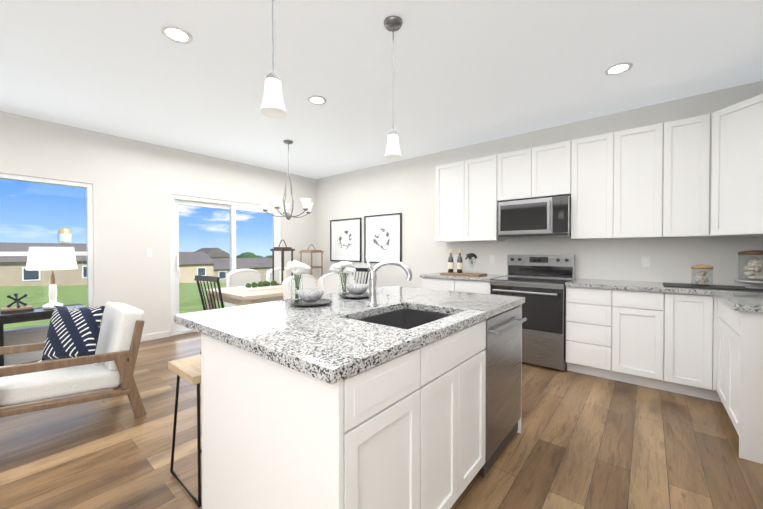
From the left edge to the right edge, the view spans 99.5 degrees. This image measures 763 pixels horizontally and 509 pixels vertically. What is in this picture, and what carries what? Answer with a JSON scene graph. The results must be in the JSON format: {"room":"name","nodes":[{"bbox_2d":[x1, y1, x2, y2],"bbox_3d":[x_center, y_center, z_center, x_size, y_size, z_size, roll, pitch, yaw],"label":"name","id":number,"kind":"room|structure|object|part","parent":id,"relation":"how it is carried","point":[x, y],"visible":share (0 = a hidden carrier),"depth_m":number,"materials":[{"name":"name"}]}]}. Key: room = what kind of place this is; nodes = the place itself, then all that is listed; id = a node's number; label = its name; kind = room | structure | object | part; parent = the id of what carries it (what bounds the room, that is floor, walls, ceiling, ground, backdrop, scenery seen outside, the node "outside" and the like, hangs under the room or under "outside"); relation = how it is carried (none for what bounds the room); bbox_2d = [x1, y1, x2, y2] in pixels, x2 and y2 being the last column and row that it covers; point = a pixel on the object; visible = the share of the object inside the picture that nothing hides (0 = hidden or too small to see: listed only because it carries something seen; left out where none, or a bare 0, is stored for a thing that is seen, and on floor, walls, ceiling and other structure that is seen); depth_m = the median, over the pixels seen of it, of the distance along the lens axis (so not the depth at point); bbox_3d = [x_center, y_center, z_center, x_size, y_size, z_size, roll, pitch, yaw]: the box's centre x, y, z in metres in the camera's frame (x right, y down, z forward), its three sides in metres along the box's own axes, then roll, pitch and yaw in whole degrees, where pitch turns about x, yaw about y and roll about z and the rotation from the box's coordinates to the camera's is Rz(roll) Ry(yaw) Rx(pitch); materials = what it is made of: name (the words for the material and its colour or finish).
{"room":"kitchen and living room","nodes":[
{"label":"kitchen and living room","id":0,"kind":"room"},
{"bbox_2d":[0,111,315,357],"bbox_3d":[-4.165,-0.166,3.478,0.160,2.740,8.600,1,1,40],"label":"wall","id":1,"kind":"structure","parent":0,"point":[136,183],"depth_m":4.37,"materials":[{"name":"paint"}]},
{"bbox_2d":[4,331,47,337],"bbox_3d":[-4.169,0.896,3.363,0.033,0.019,1.778,1,1,40],"label":"window sill","id":2,"kind":"structure","parent":1,"relation":"attached to","point":[25,334],"depth_m":3.59,"materials":[{"name":"white"}]},
{"bbox_2d":[0,173,93,335],"bbox_3d":[-4.218,0.005,3.393,0.090,1.760,1.780,1,1,40],"label":"window","id":3,"kind":"structure","parent":1,"relation":"in","point":[88,254],"depth_m":3.88,"materials":[{"name":"white plastic"}]},
{"bbox_2d":[4,331,169,365],"bbox_3d":[-4.955,1.173,2.400,0.014,0.085,5.910,1,1,40],"label":"baseboard","id":4,"kind":"structure","parent":1,"relation":"attached to","point":[29,357],"depth_m":3.64,"materials":[{"name":"white"}]},
{"bbox_2d":[146,248,151,256],"bbox_3d":[-3.228,-0.027,4.482,0.010,0.114,0.070,1,1,40],"label":"switch plate","id":5,"kind":"object","parent":1,"relation":"attached to","point":[148,252],"visible":1,"depth_m":4.48,"materials":[{"name":"white plastic"}]},
{"bbox_2d":[170,194,280,335],"bbox_3d":[-2.527,0.147,5.435,0.120,2.070,1.840,1,1,40],"label":"sliding glass door","id":6,"kind":"structure","parent":1,"relation":"attached to","point":[176,201],"depth_m":5.05,"materials":[{"name":"white plastic"}]},
{"bbox_2d":[0,332,762,508],"bbox_3d":[-1.636,1.252,1.405,6.600,0.050,8.800,1,1,40],"label":"floor","id":7,"kind":"structure","parent":0,"point":[583,441],"depth_m":2.00,"materials":[{"name":"brown wood"}]},
{"bbox_2d":[0,304,85,366],"bbox_3d":[-3.728,0.903,3.557,0.370,0.600,0.660,1,1,40],"label":"console table","id":8,"kind":"object","parent":7,"relation":"on","point":[41,313],"visible":0.35,"depth_m":3.33,"materials":[{"name":"black paint"}]},
{"bbox_2d":[0,293,33,313],"bbox_3d":[-3.865,0.510,3.425,0.180,0.187,0.230,1,1,40],"label":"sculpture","id":9,"kind":"object","parent":8,"relation":"on","point":[25,307],"visible":1,"depth_m":3.40,"materials":[{"name":"black metal"}]},
{"bbox_2d":[26,247,77,308],"bbox_3d":[-3.681,0.259,3.614,0.410,0.685,0.410,1,1,40],"label":"table lamp","id":10,"kind":"object","parent":8,"relation":"on","point":[51,258],"visible":0.94,"depth_m":3.51,"materials":[{"name":"white fabric"}]},
{"bbox_2d":[0,320,145,417],"bbox_3d":[-2.288,0.858,2.340,0.695,0.730,0.801,1,1,40],"label":"frame","id":11,"kind":"object","parent":7,"relation":"on","point":[127,386],"visible":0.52,"depth_m":2.27,"materials":[{"name":"brown wood"}]},
{"bbox_2d":[0,302,143,407],"bbox_3d":[-2.284,0.690,2.342,0.570,0.563,0.811,1,1,40],"label":"cushions","id":12,"kind":"object","parent":11,"relation":"on","point":[117,327],"visible":0.67,"depth_m":2.25,"materials":[{"name":"fabric"}]},
{"bbox_2d":[38,301,110,365],"bbox_3d":[-2.238,0.568,2.349,0.455,0.455,0.140,0,-13,2],"label":"pillow","id":13,"kind":"object","parent":12,"relation":"on","point":[72,332],"visible":0.98,"depth_m":2.30,"materials":[{"name":"blue fabric"}]},
{"bbox_2d":[168,354,201,506],"bbox_3d":[-0.915,0.899,1.804,0.392,0.629,0.380,1,1,40],"label":"stool","id":14,"kind":"object","parent":7,"relation":"on","point":[187,369],"visible":0.52,"depth_m":1.66,"materials":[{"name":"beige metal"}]},
{"bbox_2d":[194,275,223,353],"bbox_3d":[-1.855,0.723,3.877,0.473,0.959,0.522,0,1,33],"label":"chair","id":15,"kind":"object","parent":7,"relation":"on","point":[198,278],"visible":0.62,"depth_m":3.69,"materials":[{"name":"black paint"}]},
{"bbox_2d":[225,269,260,307],"bbox_3d":[-1.941,0.701,4.698,0.510,0.985,0.480,1,1,40],"label":"chair","id":16,"kind":"object","parent":7,"relation":"on","point":[238,277],"visible":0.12,"depth_m":4.67,"materials":[{"name":"white fabric"}]},
{"bbox_2d":[266,267,294,282],"bbox_3d":[-1.546,0.695,5.176,0.510,0.985,0.480,1,1,40],"label":"chair","id":17,"kind":"object","parent":7,"relation":"on","point":[276,275],"depth_m":5.12,"materials":[{"name":"white fabric"}]},
{"bbox_2d":[204,280,359,309],"bbox_3d":[-1.272,0.814,4.433,1.000,0.760,1.800,1,1,40],"label":"dining table","id":18,"kind":"object","parent":7,"relation":"on","point":[234,295],"visible":0.33,"depth_m":3.75,"materials":[{"name":"brown wood"}]},
{"bbox_2d":[237,285,281,290],"bbox_3d":[-1.480,0.417,4.256,0.300,0.034,0.710,1,1,40],"label":"tray","id":19,"kind":"object","parent":18,"relation":"on","point":[256,288],"visible":0.38,"depth_m":4.03,"materials":[{"name":"white"}]},
{"bbox_2d":[245,280,276,287],"bbox_3d":[-1.543,0.380,4.131,0.188,0.086,0.384,1,1,40],"label":"moss balls","id":20,"kind":"object","parent":19,"relation":"on","point":[261,284],"visible":0.85,"depth_m":4.05},
{"bbox_2d":[270,240,294,285],"bbox_3d":[-1.349,0.108,4.411,0.230,0.626,0.230,0,1,31],"label":"lantern","id":21,"kind":"object","parent":19,"relation":"on","point":[282,275],"visible":0.67,"depth_m":4.37,"materials":[{"name":"brown wood"}]},
{"bbox_2d":[299,244,323,276],"bbox_3d":[-1.329,0.492,6.136,0.330,1.366,0.330,0,1,34],"label":"lantern","id":22,"kind":"object","parent":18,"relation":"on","point":[311,252],"visible":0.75,"depth_m":6.08,"materials":[{"name":"brown wood"}]},
{"bbox_2d":[282,274,317,299],"bbox_3d":[-1.006,0.712,3.695,0.510,0.985,0.480,0,1,27],"label":"chair","id":23,"kind":"object","parent":7,"relation":"on","point":[308,282],"visible":0.04,"depth_m":3.51,"materials":[{"name":"white fabric"}]},
{"bbox_2d":[319,272,354,294],"bbox_3d":[-0.625,0.707,4.156,0.480,0.985,0.510,-1,1,-42],"label":"chair","id":24,"kind":"object","parent":7,"relation":"on","point":[331,283],"visible":0.06,"depth_m":3.98,"materials":[{"name":"white fabric"}]},
{"bbox_2d":[174,286,524,508],"bbox_3d":[-0.025,0.759,1.915,1.170,0.925,1.755,1,1,40],"label":"kitchen island","id":25,"kind":"object","parent":7,"relation":"on","point":[406,430],"depth_m":1.22,"materials":[{"name":"white wood"}]},
{"bbox_2d":[285,260,310,298],"bbox_3d":[-0.547,0.165,2.072,0.217,0.255,0.173,1,1,40],"label":"vase","id":26,"kind":"object","parent":25,"relation":"on","point":[296,268],"visible":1,"depth_m":2.04,"materials":[{"name":"white plant"}]},
{"bbox_2d":[288,298,331,305],"bbox_3d":[-0.422,0.287,1.923,0.260,0.016,0.260,1,1,40],"label":"charger plate","id":27,"kind":"object","parent":25,"relation":"on","point":[300,302],"visible":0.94,"depth_m":1.92,"materials":[{"name":"grey"}]},
{"bbox_2d":[297,289,323,301],"bbox_3d":[-0.422,0.245,1.922,0.160,0.066,0.160,1,1,40],"label":"bowl","id":28,"kind":"object","parent":27,"relation":"on","point":[310,295],"visible":1,"depth_m":1.87,"materials":[{"name":"white ceramic"}]},
{"bbox_2d":[329,261,355,293],"bbox_3d":[-0.277,0.169,2.381,0.199,0.241,0.204,1,1,40],"label":"vase","id":29,"kind":"object","parent":25,"relation":"on","point":[345,267],"visible":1,"depth_m":2.34,"materials":[{"name":"white plant"}]},
{"bbox_3d":[-0.025,0.414,1.911,1.170,0.235,1.755,1,1,40],"label":"kitchen island top","id":30,"kind":"part","parent":25,"relation":"part of","materials":[{"name":"grey stone"}]},
{"bbox_2d":[339,292,368,297],"bbox_3d":[-0.168,0.283,2.231,0.260,0.016,0.260,1,1,40],"label":"charger plate","id":31,"kind":"object","parent":25,"relation":"on","point":[350,295],"visible":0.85,"depth_m":2.24,"materials":[{"name":"grey"}]},
{"bbox_2d":[346,284,368,294],"bbox_3d":[-0.168,0.242,2.231,0.160,0.066,0.160,1,1,40],"label":"bowl","id":32,"kind":"object","parent":31,"relation":"on","point":[356,289],"visible":1,"depth_m":2.18,"materials":[{"name":"white ceramic"}]},
{"bbox_2d":[365,256,411,306],"bbox_3d":[0.039,0.151,1.879,0.277,0.289,0.104,0,1,3],"label":"faucet","id":33,"kind":"object","parent":25,"relation":"on","point":[373,281],"visible":1,"depth_m":1.84,"materials":[{"name":"silver metal"}]},
{"bbox_2d":[483,305,526,476],"bbox_3d":[0.535,0.781,2.132,0.667,0.875,0.598,1,1,40],"label":"dishwasher","id":34,"kind":"object","parent":25,"relation":"in","point":[503,372],"visible":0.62,"depth_m":1.90,"materials":[{"name":"grey metal"}]},
{"bbox_2d":[352,267,368,283],"bbox_3d":[-0.534,0.707,5.326,0.473,0.959,0.522,1,1,40],"label":"chair","id":35,"kind":"object","parent":7,"relation":"on","point":[362,269],"visible":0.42,"depth_m":5.43,"materials":[{"name":"black paint"}]},
{"bbox_2d":[420,272,506,293],"bbox_3d":[1.090,0.733,4.304,0.967,0.925,0.640,1,1,40],"label":"base cabinet","id":36,"kind":"object","parent":7,"relation":"on","point":[482,287],"depth_m":4.04,"materials":[{"name":"white wood"}]},
{"bbox_3d":[1.090,0.289,4.299,0.967,0.039,0.639,1,1,40],"label":"top of the left base cabinet","id":37,"kind":"part","parent":36,"relation":"part of","materials":[{"name":"grey stone"}]},
{"bbox_2d":[440,272,486,275],"bbox_3d":[1.093,0.260,4.316,0.550,0.018,0.280,1,1,40],"label":"wood board","id":38,"kind":"object","parent":36,"relation":"on","point":[467,274],"visible":0.88,"depth_m":4.27,"materials":[{"name":"brown wood"}]},
{"bbox_2d":[448,249,453,272],"bbox_3d":[0.955,0.089,4.453,0.075,0.320,0.075,1,1,40],"label":"wine bottle","id":39,"kind":"object","parent":38,"relation":"on","point":[450,264],"visible":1,"depth_m":4.42,"materials":[{"name":"black glass"}]},
{"bbox_2d":[457,249,462,272],"bbox_3d":[1.065,0.089,4.389,0.075,0.320,0.075,1,1,40],"label":"wine bottle","id":40,"kind":"object","parent":38,"relation":"on","point":[459,264],"visible":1,"depth_m":4.36,"materials":[{"name":"black glass"}]},
{"bbox_2d":[465,253,476,273],"bbox_3d":[1.180,0.115,4.267,0.140,0.271,0.195,1,1,40],"label":"vase","id":41,"kind":"object","parent":38,"relation":"on","point":[470,256],"visible":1,"depth_m":4.24,"materials":[{"name":"clear glass"}]},
{"bbox_2d":[490,255,574,370],"bbox_3d":[1.735,0.604,3.723,0.756,1.195,0.713,1,1,40],"label":"range","id":42,"kind":"object","parent":7,"relation":"on","point":[537,282],"visible":0.69,"depth_m":3.45,"materials":[{"name":"silver metal"}]},
{"bbox_2d":[565,286,712,399],"bbox_3d":[2.710,0.767,2.973,1.689,0.884,0.630,1,1,40],"label":"base cabinet","id":43,"kind":"object","parent":7,"relation":"on","point":[657,340],"depth_m":2.91,"materials":[{"name":"white wood"}]},
{"bbox_2d":[565,278,762,312],"bbox_3d":[2.433,0.308,2.635,1.691,0.039,1.494,1,1,40],"label":"countertop","id":44,"kind":"structure","parent":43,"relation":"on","point":[743,300],"depth_m":2.69,"materials":[{"name":"stone"}]},
{"bbox_2d":[663,282,762,290],"bbox_3d":[2.926,0.281,2.790,0.740,0.008,0.360,1,1,40],"label":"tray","id":45,"kind":"object","parent":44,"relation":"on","point":[726,287],"visible":0.98,"depth_m":2.80,"materials":[{"name":"black paint"}]},
{"bbox_2d":[691,264,713,284],"bbox_3d":[2.854,0.182,2.874,0.144,0.187,0.144,1,1,40],"label":"jar","id":46,"kind":"object","parent":45,"relation":"on","point":[703,278],"visible":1,"depth_m":2.85,"materials":[{"name":"clear glass"}]},
{"bbox_2d":[733,250,762,288],"bbox_3d":[3.067,0.122,2.645,0.251,0.314,0.251,1,1,40],"label":"jar","id":47,"kind":"object","parent":45,"relation":"on","point":[753,269],"visible":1,"depth_m":2.63,"materials":[{"name":"clear glass"}]},
{"bbox_2d":[709,296,762,463],"bbox_3d":[2.648,0.777,2.069,0.634,0.884,0.842,1,1,40],"label":"base cabinet","id":48,"kind":"object","parent":7,"relation":"on","point":[709,347],"depth_m":1.94,"materials":[{"name":"white wood"}]},
{"bbox_2d":[0,0,762,178],"bbox_3d":[-1.636,-1.538,1.375,6.600,0.050,8.800,1,1,40],"label":"ceiling","id":49,"kind":"structure","parent":0,"point":[468,72],"depth_m":2.64,"materials":[{"name":"white paint"}]},
{"bbox_2d":[160,24,192,43],"bbox_3d":[-1.412,-1.517,2.228,0.190,0.009,0.190,1,1,40],"label":"recessed light","id":50,"kind":"object","parent":49,"relation":"in","point":[174,33],"visible":1,"depth_m":2.22,"materials":[{"name":"white plastic"}]},
{"bbox_2d":[259,0,286,118],"bbox_3d":[-0.484,-1.072,1.440,0.124,0.881,0.124,1,1,40],"label":"pendant light","id":51,"kind":"object","parent":49,"relation":"hanging from","point":[272,106],"visible":1,"depth_m":1.42,"materials":[{"name":"white glass"}]},
{"bbox_2d":[260,140,313,219],"bbox_3d":[-1.252,-1.008,4.419,0.733,1.074,0.728,1,1,40],"label":"chandelier","id":52,"kind":"object","parent":49,"relation":"hanging from","point":[307,204],"visible":1,"depth_m":4.36,"materials":[{"name":"white glass"}]},
{"bbox_2d":[307,95,326,104],"bbox_3d":[-0.638,-1.528,3.196,0.190,0.009,0.190,1,1,40],"label":"recessed light","id":53,"kind":"object","parent":49,"relation":"in","point":[316,99],"visible":1,"depth_m":3.19,"materials":[{"name":"white plastic"}]},
{"bbox_2d":[384,16,402,159],"bbox_3d":[0.076,-1.080,2.119,0.124,0.881,0.124,1,1,40],"label":"pendant light","id":54,"kind":"object","parent":49,"relation":"hanging from","point":[393,24],"visible":1,"depth_m":2.10,"materials":[{"name":"white glass"}]},
{"bbox_2d":[604,62,632,75],"bbox_3d":[1.943,-1.522,2.648,0.190,0.009,0.190,1,1,40],"label":"recessed light","id":55,"kind":"object","parent":49,"relation":"in","point":[618,68],"visible":1,"depth_m":2.64,"materials":[{"name":"white plastic"}]},
{"bbox_2d":[316,80,762,288],"bbox_3d":[1.152,-0.180,4.768,6.720,2.740,0.160,1,1,40],"label":"wall","id":56,"kind":"structure","parent":0,"point":[406,188],"depth_m":4.19,"materials":[{"name":"paint"}]},
{"bbox_2d":[330,218,361,261],"bbox_3d":[-0.694,-0.271,6.166,0.830,0.810,0.027,1,1,40],"label":"picture frame","id":57,"kind":"object","parent":56,"relation":"attached to","point":[358,256],"visible":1,"depth_m":6.11,"materials":[{"name":"black paint"}]},
{"bbox_2d":[335,224,355,255],"bbox_3d":[-0.694,-0.271,6.166,0.581,0.599,0.002,1,1,40],"label":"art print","id":58,"kind":"object","parent":57,"relation":"attached to","point":[345,240],"visible":1,"depth_m":6.16},
{"bbox_2d":[364,213,401,262],"bbox_3d":[0.011,-0.269,5.583,0.820,0.840,0.027,1,1,40],"label":"picture frame","id":59,"kind":"object","parent":56,"relation":"attached to","point":[397,217],"visible":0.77,"depth_m":5.55,"materials":[{"name":"black paint"}]},
{"bbox_2d":[370,220,394,256],"bbox_3d":[0.011,-0.269,5.583,0.574,0.622,0.002,1,1,40],"label":"picture","id":60,"kind":"object","parent":59,"relation":"attached to","point":[382,238],"visible":1,"depth_m":5.58},
{"bbox_2d":[435,160,466,241],"bbox_3d":[1.052,-0.713,4.521,0.492,1.068,0.330,1,1,40],"label":"upper cabinet","id":61,"kind":"object","parent":56,"relation":"attached to","point":[451,178],"depth_m":4.40,"materials":[{"name":"white wood"}]},
{"bbox_2d":[453,255,457,262],"bbox_3d":[1.083,0.060,4.718,0.070,0.114,0.009,1,1,40],"label":"electrical outlet plate","id":62,"kind":"object","parent":56,"relation":"attached to","point":[455,257],"visible":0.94,"depth_m":4.72,"materials":[{"name":"white plastic"}]},
{"bbox_2d":[467,153,505,241],"bbox_3d":[1.367,-0.711,4.262,0.551,1.068,0.330,1,1,40],"label":"upper cabinet","id":63,"kind":"object","parent":56,"relation":"attached to","point":[484,174],"depth_m":4.11,"materials":[{"name":"white wood"}]},
{"bbox_2d":[490,255,494,262],"bbox_3d":[1.500,0.064,4.374,0.070,0.114,0.009,1,1,40],"label":"electrical outlet plate","id":64,"kind":"object","parent":56,"relation":"attached to","point":[492,258],"visible":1,"depth_m":4.37,"materials":[{"name":"white plastic"}]},
{"bbox_2d":[503,146,538,201],"bbox_3d":[1.710,-0.952,3.976,0.457,0.580,0.330,1,1,40],"label":"upper cabinet","id":65,"kind":"object","parent":56,"relation":"attached to","point":[520,167],"depth_m":3.82,"materials":[{"name":"white wood"}]},
{"bbox_2d":[498,195,570,238],"bbox_3d":[1.819,-0.420,3.813,0.752,0.430,0.451,1,1,40],"label":"microwave","id":66,"kind":"object","parent":65,"relation":"attached to","point":[548,217],"visible":0.96,"depth_m":3.64,"materials":[{"name":"silver metal"}]},
{"bbox_2d":[539,140,570,197],"bbox_3d":[1.974,-0.949,3.758,0.457,0.580,0.330,1,1,40],"label":"upper cabinet","id":67,"kind":"object","parent":56,"relation":"attached to","point":[554,159],"depth_m":3.59,"materials":[{"name":"white wood"}]},
{"bbox_2d":[563,130,622,239],"bbox_3d":[2.294,-0.702,3.496,0.491,1.068,0.330,1,1,40],"label":"upper cabinet","id":68,"kind":"object","parent":56,"relation":"attached to","point":[596,195],"depth_m":3.34,"materials":[{"name":"white wood"}]},
{"bbox_2d":[623,124,654,238],"bbox_3d":[2.585,-0.700,3.256,0.491,1.068,0.330,1,1,40],"label":"upper cabinet","id":69,"kind":"object","parent":56,"relation":"attached to","point":[636,141],"depth_m":3.14,"materials":[{"name":"white wood"}]},
{"bbox_2d":[641,256,649,266],"bbox_3d":[2.741,0.075,3.349,0.070,0.114,0.009,1,1,40],"label":"electrical outlet plate","id":70,"kind":"object","parent":56,"relation":"attached to","point":[645,261],"visible":1,"depth_m":3.35,"materials":[{"name":"white plastic"}]},
{"bbox_2d":[651,116,698,237],"bbox_3d":[2.831,-0.697,3.018,0.428,1.068,0.384,1,1,40],"label":"upper cabinet","id":71,"kind":"object","parent":56,"relation":"attached to","point":[697,176],"depth_m":2.96,"materials":[{"name":"white wood"}]},
{"bbox_2d":[699,94,762,236],"bbox_3d":[3.093,-0.693,2.638,0.695,1.068,0.636,1,1,40],"label":"upper cabinet","id":72,"kind":"object","parent":56,"relation":"attached to","point":[731,137],"depth_m":2.65,"materials":[{"name":"white wood"}]},
{"label":"outside","id":73,"kind":"structure","parent":0,"visible":0},
{"bbox_2d":[0,282,225,329],"bbox_3d":[-111.100,16.467,188.299,399.830,33.953,380.000,1,1,40],"label":"ground","id":74,"kind":"structure","parent":73,"point":[74,294],"depth_m":17.37,"materials":[{"name":"green plant"}]},
{"bbox_2d":[0,242,86,285],"bbox_3d":[-36.186,1.236,35.895,9.800,5.000,17.800,1,1,40],"label":"house","id":75,"kind":"structure","parent":74,"relation":"on","point":[35,277],"depth_m":32.23,"materials":[{"name":"beige"}]},
{"bbox_2d":[179,252,215,282],"bbox_3d":[-33.956,2.069,47.480,9.800,4.900,14.800,1,1,40],"label":"house","id":76,"kind":"structure","parent":74,"relation":"on","point":[202,269],"depth_m":48.57,"materials":[{"name":"beige"}]},
{"bbox_2d":[195,248,229,258],"bbox_3d":[-42.232,2.448,79.395,8.800,8.200,8.300,1,1,40],"label":"house","id":77,"kind":"structure","parent":74,"relation":"on","point":[218,253],"depth_m":76.88,"materials":[{"name":"beige"}]},
{"bbox_2d":[213,258,271,281],"bbox_3d":[-27.785,2.922,56.561,9.800,4.500,17.800,1,1,40],"label":"house","id":78,"kind":"structure","parent":74,"relation":"on","point":[258,265],"depth_m":56.31,"materials":[{"name":"beige"}]},
{"bbox_2d":[236,252,271,258],"bbox_3d":[-43.978,4.525,104.735,44.088,11.064,18.769,0,1,-31],"label":"trees","id":79,"kind":"object","parent":74,"relation":"on","point":[247,254],"depth_m":98.12,"materials":[{"name":"green plant"}]},
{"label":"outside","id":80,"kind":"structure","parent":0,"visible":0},
{"bbox_2d":[57,227,71,242],"bbox_3d":[-290.908,-3.392,296.543,9.599,42.818,9.519,1,1,40],"label":"water tower","id":81,"kind":"structure","parent":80,"point":[68,238],"depth_m":293.45,"materials":[{"name":"white metal"}]}
]}

